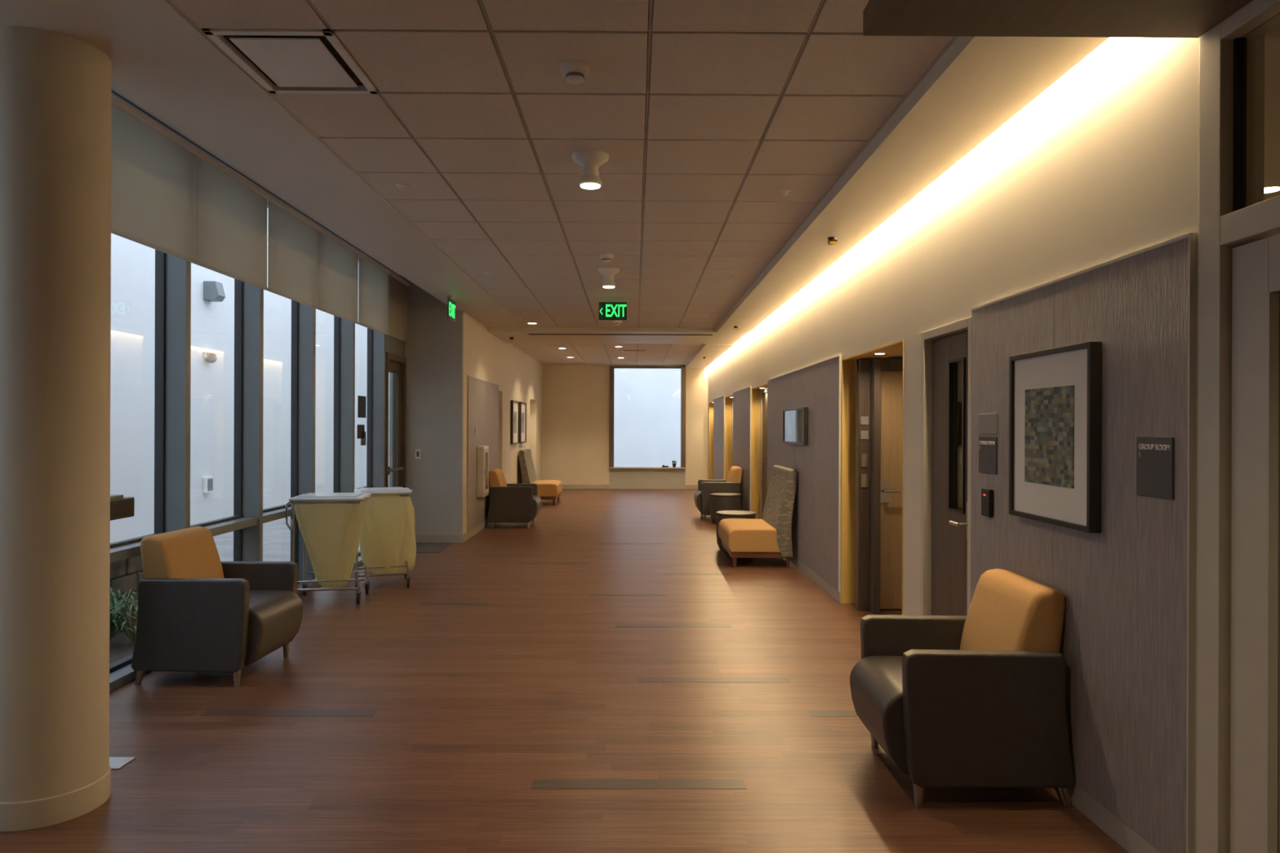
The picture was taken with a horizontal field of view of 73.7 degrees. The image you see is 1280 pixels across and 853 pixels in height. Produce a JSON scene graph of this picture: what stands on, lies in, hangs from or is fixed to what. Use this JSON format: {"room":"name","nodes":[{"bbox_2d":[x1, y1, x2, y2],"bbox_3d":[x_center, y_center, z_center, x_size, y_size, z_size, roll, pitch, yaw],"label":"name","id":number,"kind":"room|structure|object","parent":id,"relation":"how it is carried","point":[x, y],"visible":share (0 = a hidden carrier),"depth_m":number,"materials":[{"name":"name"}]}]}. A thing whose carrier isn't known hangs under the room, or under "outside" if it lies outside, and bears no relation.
{"room":"hospital interior","nodes":[
{"label":"hospital interior","id":0,"kind":"room"},
{"bbox_2d":[0,26,111,831],"bbox_3d":[-2.384,0.007,3.429,0.446,3.030,0.446,0,0,0],"label":"column","id":1,"kind":"structure","parent":0,"point":[55,88],"depth_m":3.26,"materials":[{"name":"beige paint"}]},
{"bbox_2d":[110,494,134,520],"bbox_3d":[-2.369,0.359,3.766,0.115,0.105,0.280,0,0,0],"label":"wall ledge","id":2,"kind":"object","parent":1,"relation":"attached to","point":[121,507],"visible":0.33,"depth_m":3.81,"materials":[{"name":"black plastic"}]},
{"bbox_2d":[203,280,225,302],"bbox_3d":[-6.165,-1.957,12.369,0.220,0.270,0.220,0,0,0],"label":"sconce","id":3,"kind":"object","parent":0,"point":[213,291],"depth_m":12.26,"materials":[{"name":"grey metal"}]},
{"bbox_2d":[109,89,386,691],"bbox_3d":[-3.141,-0.206,6.334,0.200,3.450,7.946,0,0,0],"label":"window","id":4,"kind":"structure","parent":0,"point":[172,366],"depth_m":6.84,"materials":[{"name":"grey metal"}]},
{"bbox_2d":[111,92,199,263],"bbox_3d":[-2.991,-1.490,5.175,0.060,0.790,1.126,0,0,0],"label":"roller blind","id":5,"kind":"object","parent":4,"relation":"attached to","point":[153,166],"visible":0.62,"depth_m":5.21,"materials":[{"name":"fabric"}]},
{"bbox_2d":[195,146,271,290],"bbox_3d":[-2.999,-1.490,6.305,0.060,0.790,1.126,0,0,0],"label":"roller blind","id":6,"kind":"object","parent":4,"relation":"attached to","point":[231,209],"visible":0.96,"depth_m":6.23,"materials":[{"name":"fabric"}]},
{"bbox_2d":[267,193,322,309],"bbox_3d":[-3.006,-1.490,7.443,0.060,0.790,1.110,0,0,0],"label":"roller blind","id":7,"kind":"object","parent":4,"relation":"attached to","point":[293,237],"visible":0.96,"depth_m":7.38,"materials":[{"name":"fabric"}]},
{"bbox_2d":[318,226,360,324],"bbox_3d":[-3.014,-1.490,8.565,0.060,0.790,1.126,0,0,0],"label":"roller blind","id":8,"kind":"object","parent":4,"relation":"attached to","point":[338,260],"visible":0.98,"depth_m":8.52,"materials":[{"name":"fabric"}]},
{"bbox_2d":[356,424,365,445],"bbox_3d":[-3.207,0.099,9.829,0.006,0.240,0.300,0,0,0],"label":"notice","id":9,"kind":"object","parent":4,"relation":"attached to","point":[361,433],"visible":1,"depth_m":9.83,"materials":[{"name":"black plastic"}]},
{"bbox_2d":[357,395,365,417],"bbox_3d":[-3.205,-0.226,9.839,0.006,0.250,0.280,0,0,0],"label":"notice","id":10,"kind":"object","parent":4,"relation":"attached to","point":[361,399],"visible":1,"depth_m":9.80,"materials":[{"name":"black plastic"}]},
{"bbox_2d":[358,251,391,335],"bbox_3d":[-3.021,-1.491,9.703,0.060,0.790,1.110,0,0,0],"label":"roller blind","id":11,"kind":"object","parent":4,"relation":"attached to","point":[373,277],"visible":0.95,"depth_m":9.64,"materials":[{"name":"fabric"}]},
{"bbox_2d":[385,266,406,488],"bbox_3d":[-3.140,-0.206,10.717,0.180,3.450,0.854,0,0,0],"label":"door","id":12,"kind":"structure","parent":4,"relation":"attached to","point":[395,359],"depth_m":10.95,"materials":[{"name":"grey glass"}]},
{"bbox_2d":[388,270,409,342],"bbox_3d":[-3.028,-1.491,10.699,0.060,0.790,0.842,0,0,0],"label":"roller blind","id":13,"kind":"object","parent":4,"relation":"attached to","point":[397,286],"visible":0.95,"depth_m":10.66,"materials":[{"name":"fabric"}]},
{"bbox_2d":[111,88,399,275],"bbox_3d":[0.822,-2.067,9.156,8.250,0.200,23.900,0,0,0],"label":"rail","id":14,"kind":"structure","parent":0,"point":[113,89],"depth_m":6.45,"materials":[{"name":"grey metal"}]},
{"bbox_2d":[0,0,565,364],"bbox_3d":[-2.490,-1.744,9.134,1.530,0.470,23.500,0,0,0],"label":"ceiling soffit","id":15,"kind":"structure","parent":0,"point":[162,63],"depth_m":4.27,"materials":[{"name":"white paint"}]},
{"bbox_2d":[389,275,463,534],"bbox_3d":[-2.799,-0.230,11.192,0.950,3.500,0.080,0,0,0],"label":"wall","id":16,"kind":"structure","parent":0,"point":[434,347],"depth_m":11.15,"materials":[{"name":"grey paint"}]},
{"bbox_2d":[415,449,420,458],"bbox_3d":[-2.900,0.360,11.142,0.070,0.120,0.018,0,0,0],"label":"light switch","id":17,"kind":"object","parent":16,"relation":"attached to","point":[417,451],"visible":1,"depth_m":11.14,"materials":[{"name":"white plastic"}]},
{"bbox_2d":[415,534,462,542],"bbox_3d":[-2.697,1.468,11.145,0.765,0.105,0.014,0,0,0],"label":"baseboard","id":18,"kind":"structure","parent":16,"relation":"attached to","point":[419,538],"depth_m":11.14,"materials":[{"name":"rubber"}]},
{"bbox_2d":[462,311,542,534],"bbox_3d":[-2.831,-0.230,16.157,0.950,3.500,9.850,0,0,0],"label":"wall","id":19,"kind":"structure","parent":0,"point":[518,376],"depth_m":14.94,"materials":[{"name":"beige paint"}]},
{"bbox_2d":[462,520,492,542],"bbox_3d":[-2.354,1.473,16.020,0.014,0.098,9.730,0,0,0],"label":"baseboard","id":20,"kind":"structure","parent":19,"relation":"attached to","point":[468,535],"depth_m":11.97,"materials":[{"name":"rubber"}]},
{"bbox_2d":[466,375,498,532],"bbox_3d":[-2.325,0.366,12.756,0.022,2.112,2.558,0,0,0],"label":"wall panel","id":21,"kind":"object","parent":19,"relation":"attached to","point":[482,396],"visible":0.86,"depth_m":12.25,"materials":[{"name":"fabric"}]},
{"bbox_2d":[476,445,488,497],"bbox_3d":[-2.253,0.642,12.285,0.120,0.720,0.400,0,0,0],"label":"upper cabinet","id":22,"kind":"object","parent":21,"relation":"attached to","point":[482,451],"visible":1,"depth_m":12.08,"materials":[{"name":"white plastic"}]},
{"bbox_2d":[510,400,519,444],"bbox_3d":[-2.330,-0.078,15.885,0.049,0.800,0.800,0,0,0],"label":"framed print","id":23,"kind":"object","parent":19,"relation":"attached to","point":[514,405],"visible":1,"depth_m":15.81},
{"bbox_2d":[519,401,526,443],"bbox_3d":[-2.337,-0.078,16.985,0.049,0.800,0.800,0,0,0],"label":"framed print","id":24,"kind":"object","parent":19,"relation":"attached to","point":[522,406],"visible":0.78,"depth_m":16.97},
{"bbox_2d":[164,0,957,328],"bbox_3d":[-0.246,-1.739,5.399,2.914,0.464,15.250,0,0,0],"label":"ceiling","id":25,"kind":"structure","parent":0,"point":[701,111],"depth_m":4.26,"materials":[{"name":"tile"}]},
{"bbox_2d":[202,28,377,93],"bbox_3d":[-1.428,-1.526,3.562,0.490,0.038,0.610,0,0,0],"label":"ceiling vent","id":26,"kind":"object","parent":25,"relation":"in","point":[282,60],"visible":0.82,"depth_m":3.51,"materials":[{"name":"white metal"}]},
{"bbox_2d":[395,182,408,191],"bbox_3d":[-1.490,-1.495,5.340,0.080,0.034,0.080,0,0,0],"label":"sprinkler head","id":27,"kind":"object","parent":25,"relation":"attached to","point":[402,185],"visible":1,"depth_m":5.33},
{"bbox_2d":[446,295,457,322],"bbox_3d":[-2.191,-1.373,9.936,0.060,0.270,0.400,0,0,0],"label":"exit sign","id":28,"kind":"object","parent":25,"relation":"hanging from","point":[451,304],"visible":1,"depth_m":9.88,"materials":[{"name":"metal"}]},
{"bbox_2d":[481,271,488,276],"bbox_3d":[-1.520,-1.495,8.390,0.080,0.034,0.080,0,0,0],"label":"sprinkler head","id":29,"kind":"object","parent":25,"relation":"attached to","point":[482,273],"visible":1,"depth_m":8.38},
{"bbox_2d":[560,60,589,84],"bbox_3d":[-0.273,-1.478,3.578,0.122,0.062,0.122,0,0,0],"label":"smoke detector","id":30,"kind":"object","parent":25,"relation":"attached to","point":[575,72],"visible":1,"depth_m":3.54,"materials":[{"name":"white plastic"}]},
{"bbox_2d":[571,150,608,189],"bbox_3d":[-0.277,-1.421,4.758,0.208,0.176,0.208,0,0,0],"label":"spot lamp","id":31,"kind":"object","parent":25,"relation":"attached to","point":[590,161],"depth_m":4.71,"materials":[{"name":"white metal"}]},
{"bbox_2d":[599,253,613,262],"bbox_3d":[-0.295,-1.478,7.498,0.122,0.062,0.122,0,0,0],"label":"smoke detector","id":32,"kind":"object","parent":25,"relation":"attached to","point":[606,257],"visible":1,"depth_m":7.46,"materials":[{"name":"white plastic"}]},
{"bbox_2d":[598,267,619,288],"bbox_3d":[-0.299,-1.421,8.198,0.208,0.176,0.208,0,0,0],"label":"spot lamp","id":33,"kind":"object","parent":25,"relation":"attached to","point":[608,273],"depth_m":8.15,"materials":[{"name":"white metal"}]},
{"bbox_2d":[598,297,626,319],"bbox_3d":[-0.318,-1.378,9.998,0.336,0.263,0.060,0,0,0],"label":"exit sign","id":34,"kind":"object","parent":25,"relation":"hanging from","point":[610,308],"visible":1,"depth_m":9.99,"materials":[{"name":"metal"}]},
{"bbox_2d":[613,320,621,325],"bbox_3d":[-0.326,-1.478,12.198,0.122,0.062,0.122,0,0,0],"label":"smoke detector","id":35,"kind":"object","parent":25,"relation":"attached to","point":[616,322],"visible":1,"depth_m":12.16,"materials":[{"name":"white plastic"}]},
{"bbox_2d":[778,188,791,195],"bbox_3d":[0.922,-1.487,5.426,0.080,0.034,0.080,0,0,0],"label":"sprinkler head","id":36,"kind":"object","parent":25,"relation":"attached to","point":[784,191],"visible":1,"depth_m":5.41},
{"bbox_2d":[0,488,1128,852],"bbox_3d":[0.833,1.608,9.256,8.200,0.150,23.700,0,0,0],"label":"floor","id":37,"kind":"structure","parent":0,"point":[475,704],"depth_m":4.34,"materials":[{"name":"brown wood"}]},
{"bbox_2d":[109,756,136,769],"bbox_3d":[-2.381,1.519,3.849,0.140,0.006,0.130,0,0,0],"label":"floor outlet","id":38,"kind":"object","parent":37,"relation":"on","point":[115,762],"visible":0.51,"depth_m":3.86,"materials":[{"name":"metal"}]},
{"bbox_2d":[130,526,302,686],"bbox_3d":[-2.592,1.090,5.333,0.755,0.871,0.710,0,0,3],"label":"lounge armchair","id":39,"kind":"object","parent":37,"relation":"on","point":[197,611],"visible":1,"depth_m":4.99,"materials":[{"name":"leather"}]},
{"bbox_2d":[285,492,371,604],"bbox_3d":[-2.718,1.058,7.502,0.649,0.924,0.530,0,0,-8],"label":"laundry hamper","id":40,"kind":"object","parent":37,"relation":"on","point":[330,525],"visible":0.97,"depth_m":7.33,"materials":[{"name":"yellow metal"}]},
{"bbox_2d":[353,487,416,587],"bbox_3d":[-2.454,1.059,8.212,0.572,0.924,0.510,0,0,-18],"label":"laundry hamper","id":41,"kind":"object","parent":37,"relation":"on","point":[388,544],"visible":0.8,"depth_m":8.01,"materials":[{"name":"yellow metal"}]},
{"bbox_2d":[416,542,453,552],"bbox_3d":[-2.726,1.516,10.682,0.600,0.008,0.800,0,0,0],"label":"mat","id":42,"kind":"object","parent":37,"relation":"on","point":[420,547],"visible":0.51,"depth_m":10.69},
{"bbox_2d":[486,468,542,528],"bbox_3d":[-1.913,1.093,13.088,0.755,0.871,0.710,0,0,0],"label":"lounge armchair","id":43,"kind":"object","parent":37,"relation":"on","point":[509,502],"visible":1,"depth_m":12.73,"materials":[{"name":"leather"}]},
{"bbox_2d":[518,448,562,505],"bbox_3d":[-1.958,0.986,16.937,0.755,1.075,1.100,0,0,0],"label":"bench","id":44,"kind":"object","parent":37,"relation":"on","point":[547,489],"visible":0.66,"depth_m":16.41,"materials":[{"name":"orange fabric"}]},
{"bbox_2d":[693,466,742,520],"bbox_3d":[1.299,1.104,14.259,0.755,0.871,0.710,0,0,0],"label":"lounge armchair","id":45,"kind":"object","parent":37,"relation":"on","point":[732,483],"visible":0.71,"depth_m":13.90,"materials":[{"name":"leather"}]},
{"bbox_2d":[709,493,741,524],"bbox_3d":[1.356,1.302,13.529,0.500,0.465,0.500,0,0,0],"label":"drum side table","id":46,"kind":"object","parent":37,"relation":"on","point":[718,501],"visible":0.77,"depth_m":13.34,"materials":[{"name":"black wood"}]},
{"bbox_2d":[715,510,755,551],"bbox_3d":[1.195,1.302,10.628,0.500,0.465,0.500,0,0,0],"label":"drum side table","id":47,"kind":"object","parent":37,"relation":"on","point":[721,515],"visible":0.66,"depth_m":10.52,"materials":[{"name":"black wood"}]},
{"bbox_2d":[718,464,797,568],"bbox_3d":[1.324,0.997,9.769,0.755,1.075,1.100,0,0,0],"label":"chair","id":48,"kind":"object","parent":37,"relation":"on","point":[771,535],"visible":1,"depth_m":9.23,"materials":[{"name":"orange fabric"}]},
{"bbox_2d":[849,568,1075,807],"bbox_3d":[1.370,1.104,3.769,0.755,0.871,0.710,0,0,0],"label":"lounge armchair","id":49,"kind":"object","parent":37,"relation":"on","point":[976,699],"visible":1,"depth_m":3.42,"materials":[{"name":"leather"}]},
{"bbox_2d":[487,327,746,344],"bbox_3d":[-0.344,-1.704,13.961,3.985,0.535,1.874,0,0,0],"label":"ceiling beam","id":50,"kind":"structure","parent":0,"point":[526,335],"depth_m":13.57,"materials":[{"name":"beige paint"}]},
{"bbox_2d":[543,343,702,364],"bbox_3d":[-0.329,-1.739,17.898,2.914,0.464,6.000,0,0,0],"label":"ceiling","id":51,"kind":"structure","parent":0,"point":[583,353],"depth_m":17.68,"materials":[{"name":"paint"}]},
{"bbox_2d":[617,349,647,351],"bbox_3d":[-0.156,-1.502,16.824,0.600,0.010,0.150,0,0,0],"label":"ceiling vent","id":52,"kind":"object","parent":51,"relation":"in","point":[617,349],"visible":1,"depth_m":16.79,"materials":[{"name":"white plastic"}]},
{"bbox_2d":[542,364,707,488],"bbox_3d":[-0.663,-0.222,20.996,4.650,3.500,0.200,0,0,0],"label":"wall","id":53,"kind":"structure","parent":0,"point":[575,415],"depth_m":20.89,"materials":[{"name":"beige paint"}]},
{"bbox_2d":[562,484,697,488],"bbox_3d":[-0.369,1.476,20.890,4.050,0.105,0.014,0,0,0],"label":"baseboard","id":54,"kind":"structure","parent":53,"relation":"attached to","point":[564,486],"depth_m":20.88,"materials":[{"name":"rubber"}]},
{"bbox_2d":[608,366,685,468],"bbox_3d":[0.184,-0.219,20.957,1.885,2.500,0.270,0,0,0],"label":"window","id":55,"kind":"structure","parent":53,"relation":"in","point":[611,368],"depth_m":20.85,"materials":[{"name":"grey metal"}]},
{"bbox_2d":[671,460,676,466],"bbox_3d":[0.835,0.915,20.887,0.114,0.165,0.109,0,0,35],"label":"potted plant","id":56,"kind":"object","parent":55,"relation":"on","point":[673,462],"visible":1,"depth_m":20.85,"materials":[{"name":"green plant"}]},
{"bbox_2d":[684,35,1109,368],"bbox_3d":[1.465,-1.695,9.160,0.560,0.540,23.500,0,0,0],"label":"cove","id":57,"kind":"structure","parent":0,"point":[978,84],"depth_m":4.34,"materials":[{"name":"white paint"}]},
{"bbox_2d":[827,236,837,244],"bbox_3d":[1.452,-1.399,6.440,0.070,0.050,0.070,0,0,0],"label":"sensor","id":58,"kind":"object","parent":57,"relation":"attached to","point":[832,240],"visible":1,"depth_m":6.41,"materials":[{"name":"black plastic"}]},
{"bbox_2d":[707,34,1264,852],"bbox_3d":[2.239,-0.212,9.265,1.000,3.500,23.700,0,0,0],"label":"wall","id":59,"kind":"structure","parent":0,"point":[1102,166],"depth_m":4.03,"materials":[{"name":"beige paint"}]},
{"bbox_2d":[708,400,713,479],"bbox_3d":[1.754,0.476,19.862,0.182,2.118,1.298,0,0,0],"label":"trim","id":60,"kind":"structure","parent":59,"relation":"attached to","point":[711,403],"depth_m":20.50,"materials":[{"name":"yellow paint"}]},
{"bbox_2d":[713,395,724,479],"bbox_3d":[1.668,0.407,18.058,0.022,2.057,2.268,0,0,0],"label":"wall panel","id":61,"kind":"object","parent":59,"relation":"attached to","point":[718,402],"visible":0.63,"depth_m":17.83,"materials":[{"name":"fabric"}]},
{"bbox_2d":[724,394,733,479],"bbox_3d":[1.778,0.476,16.162,0.182,2.118,1.498,0,0,0],"label":"trim","id":62,"kind":"structure","parent":59,"relation":"attached to","point":[728,401],"depth_m":16.90,"materials":[{"name":"yellow paint"}]},
{"bbox_2d":[730,397,733,466],"bbox_3d":[1.826,0.486,16.163,0.089,2.099,1.460,0,0,0],"label":"door","id":63,"kind":"structure","parent":59,"relation":"in","point":[731,453],"depth_m":16.81,"materials":[{"name":"brown wood"}]},
{"bbox_2d":[733,386,751,511],"bbox_3d":[1.693,0.407,14.242,0.022,2.057,2.298,0,0,0],"label":"wall panel","id":64,"kind":"object","parent":59,"relation":"attached to","point":[742,398],"visible":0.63,"depth_m":13.85,"materials":[{"name":"fabric"}]},
{"bbox_2d":[751,383,767,519],"bbox_3d":[1.804,0.476,12.262,0.182,2.118,1.638,0,0,0],"label":"trim","id":65,"kind":"structure","parent":59,"relation":"attached to","point":[756,392],"depth_m":13.07,"materials":[{"name":"yellow paint"}]},
{"bbox_2d":[759,387,767,519],"bbox_3d":[1.851,0.486,12.263,0.089,2.099,1.600,0,0,0],"label":"door","id":66,"kind":"structure","parent":59,"relation":"in","point":[763,444],"depth_m":12.83,"materials":[{"name":"beige wood"}]},
{"bbox_2d":[767,355,841,591],"bbox_3d":[1.725,0.407,9.418,0.022,2.057,4.008,0,0,0],"label":"wall panel","id":67,"kind":"object","parent":59,"relation":"attached to","point":[817,387],"visible":0.84,"depth_m":8.42,"materials":[{"name":"fabric"}]},
{"bbox_2d":[782,407,808,444],"bbox_3d":[1.695,-0.004,9.346,0.044,0.390,1.230,0,0,0],"label":"framed landscape","id":68,"kind":"object","parent":67,"relation":"attached to","point":[795,420],"visible":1,"depth_m":9.22,"materials":[{"name":"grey glass"}]},
{"bbox_2d":[840,339,903,614],"bbox_3d":[1.893,0.477,6.548,0.284,2.118,1.688,0,0,0],"label":"trim","id":69,"kind":"structure","parent":59,"relation":"attached to","point":[847,567],"depth_m":7.38,"materials":[{"name":"yellow paint"}]},
{"bbox_2d":[854,357,902,613],"bbox_3d":[2.191,0.487,7.105,0.740,2.099,0.220,0,0,0],"label":"door","id":70,"kind":"structure","parent":59,"relation":"in","point":[878,381],"depth_m":7.11,"materials":[{"name":"brown wood"}]},
{"bbox_2d":[873,352,886,354],"bbox_3d":[1.858,-0.565,6.612,0.100,0.006,0.100,0,0,0],"label":"recessed light","id":71,"kind":"object","parent":59,"relation":"attached to","point":[874,353],"visible":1,"depth_m":6.59,"materials":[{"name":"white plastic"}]},
{"bbox_2d":[920,316,972,615],"bbox_3d":[1.805,0.476,4.922,0.159,2.118,0.798,0,0,0],"label":"door","id":72,"kind":"structure","parent":59,"relation":"in","point":[945,536],"depth_m":5.04,"materials":[{"name":"brown wood"}]},
{"bbox_2d":[790,555,1161,852],"bbox_3d":[1.724,1.487,9.212,0.018,0.098,23.400,0,0,0],"label":"baseboard","id":73,"kind":"structure","parent":59,"relation":"attached to","point":[1113,826],"depth_m":3.26,"materials":[{"name":"rubber"}]},
{"bbox_2d":[970,232,1196,852],"bbox_3d":[1.763,0.408,3.620,0.022,2.057,1.773,0,0,0],"label":"wall panel","id":74,"kind":"object","parent":59,"relation":"attached to","point":[1127,646],"visible":0.68,"depth_m":3.10,"materials":[{"name":"fabric"}]},
{"bbox_2d":[981,488,993,517],"bbox_3d":[1.737,0.381,4.272,0.026,0.140,0.100,0,0,0],"label":"card reader","id":75,"kind":"object","parent":74,"relation":"attached to","point":[987,495],"visible":1,"depth_m":4.24,"materials":[{"name":"black plastic"}]},
{"bbox_2d":[978,413,997,474],"bbox_3d":[1.746,0.086,4.287,0.010,0.300,0.210,0,0,0],"label":"room sign","id":76,"kind":"object","parent":74,"relation":"attached to","point":[988,423],"visible":1,"depth_m":4.27,"materials":[{"name":"grey plastic"}]},
{"bbox_2d":[1008,341,1102,533],"bbox_3d":[1.732,0.041,3.597,0.048,0.730,0.701,0,0,0],"label":"art","id":77,"kind":"object","parent":74,"relation":"attached to","point":[1055,393],"visible":1,"depth_m":3.52},
{"bbox_2d":[1136,436,1173,499],"bbox_3d":[1.755,0.139,2.912,0.010,0.205,0.200,0,0,0],"label":"room sign","id":78,"kind":"object","parent":74,"relation":"attached to","point":[1154,455],"visible":1,"depth_m":2.90,"materials":[{"name":"grey plastic"}]},
{"bbox_2d":[1196,0,1279,852],"bbox_3d":[1.800,0.142,2.112,0.170,2.789,1.198,0,0,0],"label":"door","id":79,"kind":"structure","parent":59,"relation":"in","point":[1238,754],"depth_m":2.59,"materials":[{"name":"metal"}]},
{"bbox_2d":[862,0,1252,37],"bbox_3d":[1.253,-1.330,0.858,1.068,0.189,3.700,0,0,0],"label":"ceiling soffit","id":80,"kind":"object","parent":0,"point":[962,18],"depth_m":2.58,"materials":[{"name":"beige paint"}]},
{"bbox_2d":[1264,25,1279,200],"bbox_3d":[3.395,-1.308,1.423,2.800,0.100,7.600,0,0,0],"label":"ceiling","id":81,"kind":"structure","parent":0,"point":[1272,38],"depth_m":3.40,"materials":[{"name":"beige paint"}]},
{"bbox_2d":[1264,184,1279,193],"bbox_3d":[3.325,-1.254,4.522,0.160,0.008,0.160,0,0,0],"label":"recessed light","id":82,"kind":"object","parent":81,"relation":"in","point":[1268,188],"visible":0.44,"depth_m":4.49,"materials":[{"name":"white plastic"}]},
{"label":"outside","id":83,"kind":"structure","parent":0,"visible":0},
{"bbox_2d":[110,207,680,542],"bbox_3d":[-0.316,-0.971,10.498,12.500,5.400,29.600,0,0,0],"label":"window glass","id":84,"kind":"structure","parent":83,"point":[647,402],"depth_m":12.91,"materials":[{"name":"clear glass"}]},
{"bbox_2d":[202,476,213,493],"bbox_3d":[-6.253,0.843,12.359,0.065,0.230,0.200,0,0,0],"label":"utility box","id":85,"kind":"object","parent":84,"relation":"attached to","point":[207,482],"visible":1,"depth_m":12.29,"materials":[{"name":"white plastic"}]},
{"bbox_2d":[203,349,219,363],"bbox_3d":[-6.206,-1.019,12.359,0.155,0.205,0.200,0,0,0],"label":"security camera","id":86,"kind":"object","parent":84,"relation":"attached to","point":[210,356],"visible":1,"depth_m":12.30,"materials":[{"name":"white plastic"}]},
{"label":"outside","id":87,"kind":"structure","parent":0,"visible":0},
{"bbox_2d":[213,515,359,561],"bbox_3d":[-0.175,1.689,10.499,12.200,0.280,29.000,0,0,0],"label":"ground","id":88,"kind":"structure","parent":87,"point":[276,533],"depth_m":11.21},
{"bbox_2d":[109,610,136,664],"bbox_3d":[-3.717,1.512,5.476,0.850,0.050,5.000,0,0,0],"label":"soil","id":89,"kind":"object","parent":88,"relation":"on","point":[120,646],"depth_m":5.76,"materials":[{"name":"brown soil"}]},
{"bbox_2d":[109,587,137,644],"bbox_3d":[-3.682,1.337,5.834,0.803,0.300,3.784,0,0,0],"label":"plants","id":90,"kind":"object","parent":89,"relation":"on","point":[117,618],"visible":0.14,"depth_m":5.84,"materials":[{"name":"green plant"}]},
{"bbox_2d":[109,555,143,614],"bbox_3d":[-4.277,1.260,5.572,0.290,0.510,5.200,0,0,0],"label":"stone wall","id":91,"kind":"structure","parent":88,"relation":"on","point":[126,575],"depth_m":6.92,"materials":[{"name":"grey stone"}]}
]}

